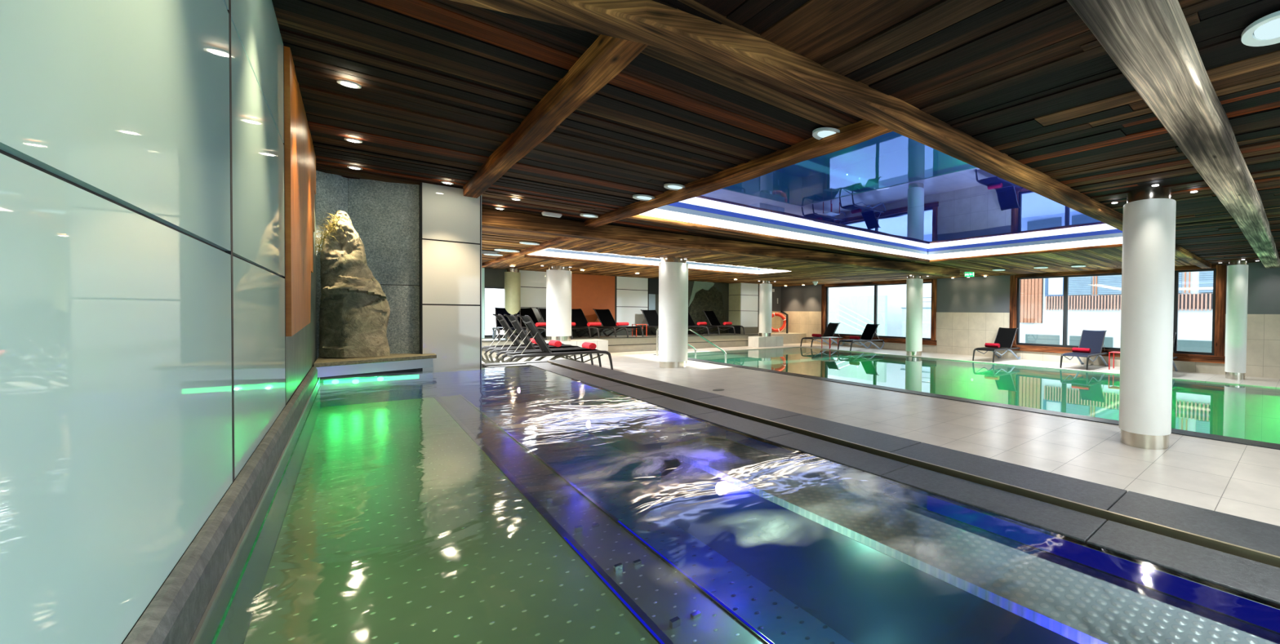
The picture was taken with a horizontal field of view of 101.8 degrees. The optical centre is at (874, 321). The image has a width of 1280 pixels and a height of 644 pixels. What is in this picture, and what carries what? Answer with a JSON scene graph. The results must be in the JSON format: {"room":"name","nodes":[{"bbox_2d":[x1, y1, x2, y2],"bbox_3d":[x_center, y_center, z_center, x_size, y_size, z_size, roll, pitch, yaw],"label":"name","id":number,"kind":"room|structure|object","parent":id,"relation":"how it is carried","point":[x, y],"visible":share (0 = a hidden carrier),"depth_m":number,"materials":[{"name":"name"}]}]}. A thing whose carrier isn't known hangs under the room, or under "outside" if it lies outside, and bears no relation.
{"room":"spa","nodes":[
{"label":"spa","id":0,"kind":"room"},
{"bbox_2d":[0,0,316,643],"bbox_3d":[-0.755,-0.111,0.134,15.300,3.200,0.301,1,1,42],"label":"wall","id":1,"kind":"structure","parent":0,"point":[147,355],"depth_m":0.82,"materials":[{"name":"glass"}]},
{"bbox_2d":[122,366,317,643],"bbox_3d":[-1.442,0.898,0.990,10.630,0.740,0.030,1,1,42],"label":"stone kerb","id":2,"kind":"object","parent":1,"relation":"attached to","point":[174,615],"visible":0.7,"depth_m":1.17,"materials":[{"name":"stone"}]},
{"bbox_2d":[284,45,315,336],"bbox_3d":[-4.444,-0.776,3.715,2.900,1.665,0.024,1,1,42],"label":"wall panel","id":3,"kind":"object","parent":1,"relation":"attached to","point":[300,153],"visible":0.97,"depth_m":3.08,"materials":[{"name":"wood"}]},
{"bbox_2d":[315,170,419,379],"bbox_3d":[-5.865,-0.206,5.786,0.730,3.100,1.360,1,1,42],"label":"wall niche","id":4,"kind":"object","parent":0,"point":[385,215],"visible":0.29,"depth_m":5.60,"materials":[{"name":"grey stone"}]},
{"bbox_2d":[416,182,481,373],"bbox_3d":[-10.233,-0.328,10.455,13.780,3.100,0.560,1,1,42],"label":"wall pillar","id":5,"kind":"structure","parent":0,"point":[451,221],"depth_m":5.79,"materials":[{"name":"white paint"}]},
{"bbox_2d":[484,267,781,338],"bbox_3d":[-10.804,-0.581,20.257,0.315,3.300,16.440,1,1,42],"label":"wall","id":6,"kind":"structure","parent":0,"point":[493,277],"depth_m":20.17,"materials":[{"name":"grey paint"}]},
{"bbox_2d":[481,267,484,338],"bbox_3d":[-13.800,-0.664,16.729,0.038,2.500,0.190,1,1,42],"label":"panelling","id":7,"kind":"object","parent":6,"relation":"attached to","point":[482,268],"visible":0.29,"depth_m":16.75,"materials":[{"name":"white paint"}]},
{"bbox_2d":[484,286,504,337],"bbox_3d":[-13.574,-0.368,17.194,0.080,1.800,1.000,1,1,42],"label":"window","id":8,"kind":"structure","parent":6,"relation":"in","point":[491,287],"depth_m":17.05,"materials":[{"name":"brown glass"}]},
{"bbox_2d":[519,270,546,322],"bbox_3d":[-12.564,-0.844,18.078,0.038,2.150,1.586,1,1,42],"label":"panelling","id":9,"kind":"object","parent":6,"relation":"attached to","point":[533,283],"visible":0.21,"depth_m":17.84,"materials":[{"name":"white paint"}]},
{"bbox_2d":[571,273,615,326],"bbox_3d":[-11.439,-0.849,19.311,0.038,2.150,1.719,1,1,42],"label":"panelling","id":10,"kind":"object","parent":6,"relation":"attached to","point":[588,291],"visible":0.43,"depth_m":19.31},
{"bbox_2d":[615,275,648,326],"bbox_3d":[-10.395,-0.854,20.455,0.038,2.150,1.300,1,1,42],"label":"panelling","id":11,"kind":"object","parent":6,"relation":"attached to","point":[632,293],"visible":0.8,"depth_m":20.41,"materials":[{"name":"white paint"}]},
{"bbox_2d":[648,293,655,310],"bbox_3d":[-9.836,-0.831,21.054,0.040,0.800,0.280,1,1,42],"label":"panel","id":12,"kind":"object","parent":6,"relation":"attached to","point":[651,297],"visible":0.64,"depth_m":21.03,"materials":[{"name":"glass"}]},
{"bbox_2d":[648,278,658,294],"bbox_3d":[-9.724,-1.581,21.157,0.040,0.700,0.588,1,1,42],"label":"panel","id":13,"kind":"object","parent":6,"relation":"attached to","point":[653,282],"visible":0.64,"depth_m":21.09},
{"bbox_2d":[688,280,714,306],"bbox_3d":[-8.248,-1.361,22.721,0.060,1.326,1.298,1,1,42],"label":"panel","id":14,"kind":"object","parent":6,"relation":"attached to","point":[697,286],"visible":0.7,"depth_m":22.57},
{"bbox_2d":[688,280,728,333],"bbox_3d":[-8.066,-0.688,23.006,0.030,2.500,2.187,1,1,42],"label":"panel","id":15,"kind":"object","parent":6,"relation":"attached to","point":[722,288],"visible":0.29,"depth_m":23.60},
{"bbox_2d":[271,0,1279,286],"bbox_3d":[-0.061,-1.932,10.636,29.100,0.574,16.760,1,1,42],"label":"ceiling","id":16,"kind":"structure","parent":0,"point":[444,83],"depth_m":3.39,"materials":[{"name":"brown wood"}]},
{"bbox_2d":[337,79,361,88],"bbox_3d":[-3.423,-1.550,3.105,0.108,0.012,0.108,1,1,42],"label":"recessed light","id":17,"kind":"object","parent":16,"relation":"in","point":[347,83],"visible":1,"depth_m":3.10,"materials":[{"name":"white glass"}]},
{"bbox_2d":[344,137,362,143],"bbox_3d":[-4.532,-1.578,4.144,0.108,0.012,0.108,1,1,42],"label":"recessed light","id":18,"kind":"object","parent":16,"relation":"in","point":[350,140],"visible":1,"depth_m":4.13,"materials":[{"name":"white glass"}]},
{"bbox_2d":[346,165,362,169],"bbox_3d":[-5.397,-1.601,4.947,0.108,0.012,0.108,1,1,42],"label":"recessed light","id":19,"kind":"object","parent":16,"relation":"in","point":[348,166],"visible":1,"depth_m":4.93,"materials":[{"name":"white glass"}]},
{"bbox_2d":[481,249,500,253],"bbox_3d":[-9.873,-1.762,11.982,0.900,0.010,0.600,1,1,42],"label":"ceiling disc","id":20,"kind":"object","parent":16,"relation":"in","point":[483,251],"visible":0.5,"depth_m":11.91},
{"bbox_2d":[493,248,519,252],"bbox_3d":[-8.964,-1.743,11.628,0.500,0.020,0.500,1,1,42],"label":"ceiling disc","id":21,"kind":"object","parent":16,"relation":"attached to","point":[498,250],"visible":1,"depth_m":11.59,"materials":[{"name":"white metal"}]},
{"bbox_2d":[481,236,575,267],"bbox_3d":[-9.391,-1.754,12.436,11.900,0.088,0.156,1,1,42],"label":"timber beam","id":22,"kind":"structure","parent":16,"relation":"attached to","point":[558,240],"depth_m":11.22,"materials":[{"name":"wood"}]},
{"bbox_2d":[519,241,539,244],"bbox_3d":[-7.491,-1.706,10.350,0.360,0.020,0.360,1,1,42],"label":"ceiling disc","id":23,"kind":"object","parent":16,"relation":"attached to","point":[521,242],"visible":1,"depth_m":10.34,"materials":[{"name":"white metal"}]},
{"bbox_2d":[541,211,561,217],"bbox_3d":[-4.839,-1.609,7.145,0.100,0.050,0.240,1,1,42],"label":"emergency light","id":24,"kind":"object","parent":16,"relation":"attached to","point":[544,213],"visible":1,"depth_m":7.11,"materials":[{"name":"white plastic"}]},
{"bbox_2d":[542,213,560,217],"bbox_3d":[-4.839,-1.591,7.146,0.084,0.014,0.220,1,1,42],"label":"diffuser","id":25,"kind":"object","parent":24,"relation":"attached to","point":[558,215],"depth_m":7.13,"materials":[{"name":"white plastic"}]},
{"bbox_2d":[462,34,648,198],"bbox_3d":[-3.073,-1.535,4.120,5.050,0.127,0.153,1,1,42],"label":"timber beam","id":26,"kind":"structure","parent":16,"relation":"attached to","point":[607,56],"depth_m":3.19,"materials":[{"name":"wood"}]},
{"bbox_2d":[579,213,598,217],"bbox_3d":[-4.356,-1.623,7.273,0.240,0.020,0.240,1,1,42],"label":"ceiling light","id":27,"kind":"object","parent":16,"relation":"attached to","point":[584,215],"visible":1,"depth_m":7.26,"materials":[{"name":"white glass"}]},
{"bbox_2d":[524,254,758,275],"bbox_3d":[-6.855,-1.764,15.320,0.173,0.083,7.200,1,1,42],"label":"timber beam","id":28,"kind":"structure","parent":16,"relation":"attached to","point":[526,255],"depth_m":14.29,"materials":[{"name":"wood"}]},
{"bbox_2d":[632,194,654,200],"bbox_3d":[-2.944,-1.588,6.092,0.270,0.020,0.270,1,1,42],"label":"ceiling light","id":29,"kind":"object","parent":16,"relation":"attached to","point":[638,197],"visible":0.95,"depth_m":6.05,"materials":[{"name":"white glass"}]},
{"bbox_2d":[636,195,652,199],"bbox_3d":[-2.944,-1.591,6.092,0.178,0.013,0.178,1,1,42],"label":"diffuser","id":30,"kind":"object","parent":29,"relation":"attached to","point":[640,197],"depth_m":6.08,"materials":[{"name":"plastic"}]},
{"bbox_2d":[528,248,791,274],"bbox_3d":[-6.045,-1.887,14.615,1.940,0.225,7.190,1,1,42],"label":"cove","id":31,"kind":"object","parent":16,"relation":"attached to","point":[553,252],"visible":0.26,"depth_m":14.51,"materials":[{"name":"white paint"}]},
{"bbox_2d":[663,183,684,191],"bbox_3d":[-2.325,-1.573,5.554,0.240,0.020,0.240,1,1,42],"label":"ceiling light","id":32,"kind":"object","parent":16,"relation":"attached to","point":[669,186],"visible":0.94,"depth_m":5.51,"materials":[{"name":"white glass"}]},
{"bbox_2d":[667,185,682,189],"bbox_3d":[-2.325,-1.575,5.554,0.158,0.013,0.158,1,1,42],"label":"diffuser","id":33,"kind":"object","parent":32,"relation":"attached to","point":[670,187],"depth_m":5.55,"materials":[{"name":"plastic"}]},
{"bbox_2d":[481,208,959,276],"bbox_3d":[-2.195,-1.543,10.597,13.130,0.252,0.492,0,1,-44],"label":"timber beam","id":34,"kind":"structure","parent":16,"relation":"attached to","point":[491,219],"depth_m":9.00,"materials":[{"name":"wood"}]},
{"bbox_2d":[584,119,892,227],"bbox_3d":[-2.304,-1.559,5.748,6.491,0.109,0.196,1,1,42],"label":"timber beam","id":35,"kind":"structure","parent":16,"relation":"attached to","point":[851,135],"depth_m":4.65,"materials":[{"name":"wood"}]},
{"bbox_2d":[625,214,929,262],"bbox_3d":[-1.183,-1.622,10.009,0.214,0.074,7.601,1,1,43],"label":"timber beam","id":36,"kind":"structure","parent":16,"relation":"attached to","point":[639,217],"depth_m":8.95,"materials":[{"name":"paint"}]},
{"bbox_2d":[812,127,839,139],"bbox_3d":[-0.379,-1.524,3.874,0.250,0.020,0.250,1,1,42],"label":"ceiling light","id":37,"kind":"object","parent":16,"relation":"attached to","point":[822,132],"visible":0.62,"depth_m":3.82,"materials":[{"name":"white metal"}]},
{"bbox_2d":[817,130,835,137],"bbox_3d":[-0.379,-1.527,3.874,0.165,0.013,0.165,1,1,42],"label":"diffuser","id":38,"kind":"object","parent":37,"relation":"attached to","point":[821,134],"depth_m":3.84,"materials":[{"name":"plastic"}]},
{"bbox_2d":[449,0,1211,268],"bbox_3d":[3.547,-1.501,7.179,16.008,0.126,0.814,0,1,-44],"label":"timber beam","id":39,"kind":"structure","parent":16,"relation":"attached to","point":[651,23],"depth_m":2.72,"materials":[{"name":"wood"}]},
{"bbox_2d":[640,131,1122,259],"bbox_3d":[0.792,-1.710,8.186,5.210,0.225,7.570,1,1,42],"label":"skylight","id":40,"kind":"object","parent":16,"relation":"attached to","point":[892,193],"visible":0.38,"depth_m":7.60,"materials":[{"name":"glass"}]},
{"bbox_2d":[963,271,973,276],"bbox_3d":[3.220,-1.629,16.266,0.360,0.160,0.060,1,1,11],"label":"exit sign","id":41,"kind":"object","parent":16,"relation":"hanging from","point":[966,273],"visible":1,"depth_m":16.25,"materials":[{"name":"green plastic"}]},
{"bbox_2d":[927,243,1122,262],"bbox_3d":[3.387,-1.583,11.049,5.250,0.071,0.184,1,1,42],"label":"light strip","id":42,"kind":"structure","parent":16,"relation":"attached to","point":[1113,246],"depth_m":10.82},
{"bbox_2d":[1066,0,1279,268],"bbox_3d":[5.077,-1.442,6.496,0.368,0.186,15.254,1,1,42],"label":"timber beam","id":43,"kind":"structure","parent":16,"relation":"attached to","point":[1152,42],"depth_m":2.77,"materials":[{"name":"wood"}]},
{"bbox_2d":[1240,10,1279,46],"bbox_3d":[2.024,-1.473,2.385,0.300,0.020,0.300,1,1,42],"label":"ceiling light","id":44,"kind":"object","parent":16,"relation":"attached to","point":[1264,31],"visible":1,"depth_m":2.42,"materials":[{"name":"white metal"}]},
{"bbox_2d":[1253,17,1279,39],"bbox_3d":[2.024,-1.476,2.385,0.198,0.013,0.198,1,1,42],"label":"diffuser","id":45,"kind":"object","parent":44,"relation":"attached to","point":[1269,29],"depth_m":2.40,"materials":[{"name":"plastic"}]},
{"bbox_2d":[481,342,1279,526],"bbox_3d":[-0.085,1.441,10.704,28.500,0.200,16.610,1,1,42],"label":"floor","id":46,"kind":"structure","parent":0,"point":[1236,479],"depth_m":6.25,"materials":[{"name":"tile"}]},
{"bbox_2d":[481,314,576,363],"bbox_3d":[-9.714,0.493,13.406,0.910,1.427,2.126,1,1,42],"label":"sun lounger","id":47,"kind":"object","parent":46,"relation":"on","point":[500,317],"visible":0.6,"depth_m":13.02,"materials":[{"name":"black fabric"}]},
{"bbox_2d":[488,314,593,364],"bbox_3d":[-8.643,0.521,12.429,0.910,1.427,2.126,1,1,42],"label":"sun lounger","id":48,"kind":"object","parent":46,"relation":"on","point":[521,332],"visible":0.52,"depth_m":12.13,"materials":[{"name":"black fabric"}]},
{"bbox_2d":[548,340,561,346],"bbox_3d":[-8.465,0.568,12.626,0.550,0.160,0.171,1,1,42],"label":"rolled towel","id":49,"kind":"object","parent":48,"relation":"on","point":[553,343],"visible":1,"depth_m":12.46,"materials":[{"name":"fabric"}]},
{"bbox_2d":[500,315,613,369],"bbox_3d":[-7.572,0.548,11.451,0.910,1.427,2.126,1,1,42],"label":"sun lounger","id":50,"kind":"object","parent":46,"relation":"on","point":[527,321],"visible":0.82,"depth_m":11.22,"materials":[{"name":"black fabric"}]},
{"bbox_2d":[582,342,596,349],"bbox_3d":[-7.145,0.594,11.922,0.550,0.160,0.171,1,1,42],"label":"rolled towel","id":51,"kind":"object","parent":50,"relation":"on","point":[586,344],"visible":1,"depth_m":11.78,"materials":[{"name":"fabric"}]},
{"bbox_2d":[546,265,571,341],"bbox_3d":[-10.583,-0.615,15.983,0.710,2.500,0.710,1,1,42],"label":"round column","id":52,"kind":"structure","parent":46,"relation":"on","point":[558,278],"depth_m":15.70,"materials":[{"name":"white paint"}]},
{"bbox_2d":[535,338,608,358],"bbox_3d":[-10.447,0.883,16.271,1.130,0.500,2.100,1,1,42],"label":"plinth","id":53,"kind":"object","parent":46,"relation":"on","point":[602,344],"visible":0.36,"depth_m":16.36,"materials":[{"name":"tile"}]},
{"bbox_2d":[481,332,805,358],"bbox_3d":[-9.188,0.844,19.965,2.550,0.500,14.700,1,1,42],"label":"platform","id":54,"kind":"object","parent":46,"relation":"on","point":[789,337],"visible":0.36,"depth_m":19.90,"materials":[{"name":"tile"}]},
{"bbox_2d":[492,307,528,341],"bbox_3d":[-12.450,0.064,16.269,0.815,1.126,2.126,0,1,-43],"label":"sun lounger","id":55,"kind":"object","parent":54,"relation":"on","point":[502,311],"visible":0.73,"depth_m":16.51,"materials":[{"name":"black fabric"}]},
{"bbox_2d":[504,267,520,338],"bbox_3d":[-12.850,-0.656,16.911,0.460,2.500,0.460,1,1,42],"label":"round column","id":56,"kind":"structure","parent":54,"relation":"on","point":[512,276],"depth_m":16.73,"materials":[{"name":"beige paint"}]},
{"bbox_2d":[503,307,546,340],"bbox_3d":[-12.041,0.059,16.945,2.126,1.126,0.815,1,1,18],"label":"sun lounger","id":57,"kind":"object","parent":54,"relation":"on","point":[529,311],"visible":0.44,"depth_m":17.22,"materials":[{"name":"black fabric"}]},
{"bbox_2d":[535,322,546,326],"bbox_3d":[-11.682,0.090,16.826,0.154,0.144,0.493,1,1,18],"label":"rolled towel","id":58,"kind":"object","parent":57,"relation":"on","point":[537,324],"visible":0.65,"depth_m":16.66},
{"bbox_2d":[529,307,591,339],"bbox_3d":[-11.538,0.057,17.496,2.126,1.126,0.815,1,1,18],"label":"sun lounger","id":59,"kind":"object","parent":54,"relation":"on","point":[542,312],"visible":0.31,"depth_m":17.41,"materials":[{"name":"black fabric"}]},
{"bbox_2d":[571,308,616,338],"bbox_3d":[-10.956,0.054,18.133,2.126,1.126,0.815,1,1,18],"label":"sun lounger","id":60,"kind":"object","parent":54,"relation":"on","point":[578,317],"visible":0.61,"depth_m":18.26,"materials":[{"name":"black fabric"}]},
{"bbox_2d":[586,322,601,326],"bbox_3d":[-10.598,0.085,18.015,0.154,0.144,0.493,1,1,18],"label":"rolled towel","id":61,"kind":"object","parent":60,"relation":"on","point":[589,324],"visible":1,"depth_m":17.94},
{"bbox_2d":[586,308,643,337],"bbox_3d":[-10.281,0.051,18.873,2.126,1.126,0.815,1,1,18],"label":"sun lounger","id":62,"kind":"object","parent":54,"relation":"on","point":[605,317],"visible":0.77,"depth_m":18.91,"materials":[{"name":"black fabric"}]},
{"bbox_2d":[615,322,628,325],"bbox_3d":[-9.923,0.082,18.754,0.154,0.144,0.493,1,1,18],"label":"rolled towel","id":63,"kind":"object","parent":62,"relation":"on","point":[616,323],"visible":1,"depth_m":18.66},
{"bbox_2d":[481,333,758,351],"bbox_3d":[-9.390,0.726,18.152,0.530,0.285,11.750,1,1,42],"label":"trim","id":64,"kind":"structure","parent":54,"relation":"attached to","point":[738,334],"depth_m":18.33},
{"bbox_2d":[631,324,647,337],"bbox_3d":[-9.649,0.341,19.557,0.440,0.506,0.440,1,1,42],"label":"side table","id":65,"kind":"object","parent":54,"relation":"on","point":[632,324],"visible":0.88,"depth_m":19.53,"materials":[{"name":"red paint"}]},
{"bbox_2d":[635,309,658,335],"bbox_3d":[-9.166,0.043,20.314,2.126,1.126,0.815,1,1,27],"label":"sun lounger","id":66,"kind":"object","parent":54,"relation":"on","point":[651,317],"visible":0.62,"depth_m":20.43,"materials":[{"name":"black fabric"}]},
{"bbox_2d":[688,311,719,335],"bbox_3d":[-8.040,0.042,21.329,2.126,1.126,0.815,1,1,18],"label":"sun lounger","id":67,"kind":"object","parent":54,"relation":"on","point":[691,323],"visible":0.54,"depth_m":21.35,"materials":[{"name":"black fabric"}]},
{"bbox_2d":[688,285,725,333],"bbox_3d":[-7.969,-0.619,22.885,0.172,2.327,1.926,1,1,42],"label":"relief","id":68,"kind":"object","parent":54,"relation":"on","point":[711,300],"visible":0.74,"depth_m":22.79,"materials":[{"name":"stone"}]},
{"bbox_2d":[696,311,744,335],"bbox_3d":[-7.186,0.038,22.265,2.126,1.126,0.815,1,1,18],"label":"sun lounger","id":69,"kind":"object","parent":54,"relation":"on","point":[710,315],"visible":0.83,"depth_m":22.28,"materials":[{"name":"black fabric"}]},
{"bbox_2d":[728,282,758,333],"bbox_3d":[-6.563,-0.683,23.852,1.090,2.500,1.008,1,1,42],"label":"pillar","id":70,"kind":"structure","parent":54,"relation":"on","point":[743,310],"depth_m":23.48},
{"bbox_2d":[771,312,786,332],"bbox_3d":[-5.199,0.022,25.314,1.080,1.080,0.330,1,1,-8],"label":"buoy","id":71,"kind":"object","parent":54,"relation":"on","point":[774,314],"visible":0.62,"depth_m":25.27,"materials":[{"name":"orange plastic"}]},
{"bbox_2d":[780,310,788,333],"bbox_3d":[-4.623,-0.003,24.461,0.110,1.170,0.448,1,1,42],"label":"stair rail","id":72,"kind":"object","parent":54,"relation":"on","point":[781,311],"visible":0.95,"depth_m":24.55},
{"bbox_2d":[657,257,688,368],"bbox_3d":[-5.555,-0.262,13.165,0.750,3.000,0.750,1,1,42],"label":"round column","id":73,"kind":"structure","parent":46,"relation":"on","point":[673,271],"depth_m":12.85,"materials":[{"name":"white paint"}]},
{"bbox_2d":[656,327,696,355],"bbox_3d":[-7.032,0.816,16.948,0.092,1.296,1.426,1,1,42],"label":"handrail","id":74,"kind":"object","parent":46,"relation":"on","point":[657,330],"visible":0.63,"depth_m":16.44,"materials":[{"name":"silver metal"}]},
{"bbox_2d":[688,328,726,358],"bbox_3d":[-5.481,0.856,15.532,0.092,1.296,1.426,1,1,42],"label":"handrail","id":75,"kind":"object","parent":46,"relation":"on","point":[695,332],"visible":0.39,"depth_m":15.59,"materials":[{"name":"silver metal"}]},
{"bbox_2d":[189,359,1279,643],"bbox_3d":[-0.960,1.048,2.138,11.500,0.818,2.312,1,1,42],"label":"whirlpool","id":76,"kind":"object","parent":46,"relation":"on","point":[411,521],"visible":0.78,"depth_m":1.89,"materials":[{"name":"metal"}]},
{"bbox_2d":[315,358,432,377],"bbox_3d":[-5.477,0.474,5.258,1.040,0.104,0.880,1,1,42],"label":"support","id":77,"kind":"object","parent":76,"relation":"on","point":[333,371],"visible":0.65,"depth_m":5.01,"materials":[{"name":"stone"}]},
{"bbox_2d":[313,353,436,367],"bbox_3d":[-5.466,0.401,5.268,1.157,0.040,0.910,1,1,42],"label":"stone ledge","id":78,"kind":"object","parent":77,"relation":"on","point":[320,362],"visible":0.87,"depth_m":5.03,"materials":[{"name":"stone"}]},
{"bbox_2d":[319,210,390,357],"bbox_3d":[-5.671,-0.398,5.210,0.418,1.558,0.516,1,1,23],"label":"boulder","id":79,"kind":"object","parent":78,"relation":"on","point":[354,313],"visible":0.92,"depth_m":5.07,"materials":[{"name":"stone"}]},
{"bbox_2d":[315,213,343,253],"bbox_3d":[-5.583,-0.890,4.897,0.244,0.473,0.215,1,1,42],"label":"dry grass","id":80,"kind":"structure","parent":79,"relation":"on","point":[319,242],"depth_m":4.87,"materials":[{"name":"plant"}]},
{"bbox_2d":[303,365,881,531],"bbox_3d":[-0.960,0.662,1.770,10.979,0.001,1.760,1,1,42],"label":"water","id":81,"kind":"object","parent":76,"relation":"in","point":[855,480],"visible":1,"depth_m":4.28,"materials":[{"name":"liquid"}]},
{"bbox_2d":[715,482,724,495],"bbox_3d":[-0.747,0.802,2.290,0.060,0.060,0.016,1,1,42],"label":"underwater light","id":82,"kind":"object","parent":76,"relation":"attached to","point":[719,488],"depth_m":2.28,"materials":[{"name":"glass"}]},
{"bbox_2d":[758,280,772,337],"bbox_3d":[-5.008,-0.610,21.871,0.580,2.550,0.580,1,1,42],"label":"round column","id":83,"kind":"structure","parent":46,"relation":"on","point":[765,286],"depth_m":21.63,"materials":[{"name":"white paint"}]},
{"bbox_2d":[747,335,783,346],"bbox_3d":[-5.003,0.890,21.940,0.830,0.450,1.340,1,1,42],"label":"plinth","id":84,"kind":"object","parent":46,"relation":"on","point":[753,341],"visible":0.86,"depth_m":21.56,"materials":[{"name":"tile"}]},
{"bbox_2d":[800,322,844,347],"bbox_3d":[-2.406,0.594,22.382,0.815,1.126,2.126,1,1,42],"label":"sun lounger","id":85,"kind":"object","parent":46,"relation":"on","point":[831,328],"visible":0.81,"depth_m":22.61,"materials":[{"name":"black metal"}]},
{"bbox_2d":[821,336,838,349],"bbox_3d":[-1.960,0.913,20.950,0.540,0.506,0.540,1,1,42],"label":"side table","id":86,"kind":"object","parent":46,"relation":"on","point":[829,337],"visible":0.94,"depth_m":20.92,"materials":[{"name":"red paint"}]},
{"bbox_2d":[837,323,884,351],"bbox_3d":[-0.553,0.644,20.556,0.815,1.126,2.126,1,1,42],"label":"sun lounger","id":87,"kind":"object","parent":46,"relation":"on","point":[868,334],"visible":0.99,"depth_m":20.78,"materials":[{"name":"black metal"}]},
{"bbox_2d":[905,275,923,355],"bbox_3d":[1.497,-0.248,17.925,0.620,3.000,0.620,1,1,42],"label":"round column","id":88,"kind":"structure","parent":46,"relation":"on","point":[914,283],"depth_m":17.66,"materials":[{"name":"white paint"}]},
{"bbox_2d":[654,354,1279,449],"bbox_3d":[2.819,2.054,11.752,23.000,1.412,6.750,1,1,42],"label":"swimming pool","id":89,"kind":"object","parent":46,"relation":"in","point":[1245,421],"visible":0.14,"depth_m":11.85,"materials":[{"name":"liquid"}]},
{"bbox_2d":[688,346,1279,402],"bbox_3d":[2.895,1.380,11.816,22.800,0.001,6.350,1,1,42],"label":"pool water","id":90,"kind":"object","parent":89,"relation":"in","point":[819,362],"visible":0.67,"depth_m":13.29,"materials":[{"name":"liquid"}]},
{"bbox_2d":[972,327,1020,362],"bbox_3d":[4.272,0.763,16.424,0.815,1.126,2.126,1,1,42],"label":"sun lounger","id":91,"kind":"object","parent":46,"relation":"on","point":[1005,337],"visible":0.91,"depth_m":16.63,"materials":[{"name":"black fabric"}]},
{"bbox_2d":[984,342,999,347],"bbox_3d":[3.986,0.789,16.111,0.493,0.144,0.154,1,1,42],"label":"rolled towel","id":92,"kind":"object","parent":91,"relation":"on","point":[987,344],"visible":1,"depth_m":16.05,"materials":[{"name":"fabric"}]},
{"bbox_2d":[1059,329,1108,369],"bbox_3d":[6.447,0.818,14.506,0.815,1.126,2.126,1,1,42],"label":"sun lounger","id":93,"kind":"object","parent":46,"relation":"on","point":[1092,340],"visible":0.86,"depth_m":14.72,"materials":[{"name":"blue fabric"}]},
{"bbox_2d":[1071,347,1090,353],"bbox_3d":[6.161,0.844,14.194,0.493,0.144,0.154,1,1,42],"label":"rolled towel","id":94,"kind":"object","parent":93,"relation":"on","point":[1073,349],"visible":1,"depth_m":14.14,"materials":[{"name":"fabric"}]},
{"bbox_2d":[1108,351,1119,369],"bbox_3d":[7.106,1.128,13.827,0.460,0.506,0.460,1,1,42],"label":"side table","id":95,"kind":"object","parent":46,"relation":"on","point":[1113,352],"visible":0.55,"depth_m":13.81,"materials":[{"name":"red paint"}]},
{"bbox_2d":[1119,186,1176,449],"bbox_3d":[3.238,-0.045,5.669,0.544,3.000,0.544,1,1,42],"label":"round column","id":96,"kind":"structure","parent":46,"relation":"on","point":[1148,223],"depth_m":5.45,"materials":[{"name":"white paint"}]},
{"bbox_2d":[1172,332,1177,371],"bbox_3d":[7.847,0.853,13.296,0.815,1.126,2.126,1,1,42],"label":"sun lounger","id":97,"kind":"object","parent":46,"relation":"on","point":[1174,333],"visible":0.2,"depth_m":13.47,"materials":[{"name":"metal"}]},
{"bbox_2d":[1224,259,1248,379],"bbox_3d":[9.141,-0.068,12.033,0.430,3.000,0.430,1,1,42],"label":"round column","id":98,"kind":"structure","parent":46,"relation":"on","point":[1237,293],"depth_m":11.87,"materials":[{"name":"white paint"}]},
{"bbox_2d":[780,262,1279,378],"bbox_3d":[5.462,-0.332,16.733,28.500,3.300,0.315,1,1,42],"label":"wall","id":99,"kind":"structure","parent":0,"point":[971,311],"depth_m":17.66,"materials":[{"name":"grey paint"}]},
{"bbox_2d":[820,279,937,345],"bbox_3d":[-0.020,-0.466,21.628,7.020,2.690,0.275,1,1,42],"label":"trim","id":100,"kind":"structure","parent":99,"relation":"attached to","point":[934,282],"depth_m":20.80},
{"bbox_2d":[826,281,931,340],"bbox_3d":[0.006,-0.521,21.655,6.500,2.400,0.100,1,1,42],"label":"window","id":101,"kind":"structure","parent":99,"relation":"in","point":[875,321],"depth_m":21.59,"materials":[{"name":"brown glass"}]},
{"bbox_2d":[1009,264,1226,364],"bbox_3d":[7.218,-0.281,15.023,6.320,2.690,0.275,1,1,42],"label":"trim","id":102,"kind":"structure","parent":99,"relation":"attached to","point":[1219,357],"depth_m":13.45,"materials":[{"name":"wood"}]},
{"label":"outside","id":103,"kind":"structure","parent":0,"visible":0},
{"bbox_2d":[484,329,504,334],"bbox_3d":[-28.222,1.028,22.377,28.190,0.200,35.000,1,1,42],"label":"terrace","id":104,"kind":"object","parent":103,"point":[486,331],"depth_m":34.31,"materials":[{"name":"white"}]},
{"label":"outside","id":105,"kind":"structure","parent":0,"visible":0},
{"bbox_3d":[14.589,1.309,38.280,90.000,0.200,43.790,1,1,42],"label":"street","id":106,"kind":"object","parent":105,"visible":0},
{"bbox_2d":[1016,268,1216,355],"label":"window","id":107,"kind":"structure","parent":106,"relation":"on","point":[1094,302],"depth_m":21.86,"materials":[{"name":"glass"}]},
{"bbox_2d":[1068,275,1091,295],"bbox_3d":[9.604,-2.090,22.298,1.050,1.650,0.039,1,1,42],"label":"shutter","id":108,"kind":"object","parent":107,"relation":"hanging from","point":[1077,286],"depth_m":22.28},
{"bbox_2d":[1097,275,1121,294],"bbox_3d":[10.619,-2.064,21.371,1.100,1.650,0.039,1,1,42],"label":"shutter","id":109,"kind":"object","parent":107,"relation":"hanging from","point":[1111,284],"depth_m":21.40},
{"bbox_2d":[1178,272,1182,293],"bbox_3d":[12.244,-2.023,19.888,1.000,1.650,0.039,1,1,42],"label":"shutter","id":110,"kind":"object","parent":107,"relation":"hanging from","point":[1180,273],"depth_m":19.58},
{"bbox_2d":[1199,271,1213,293],"bbox_3d":[13.832,-1.982,18.439,2.100,1.650,0.039,1,1,42],"label":"shutter","id":111,"kind":"object","parent":107,"relation":"hanging from","point":[1206,277],"depth_m":18.98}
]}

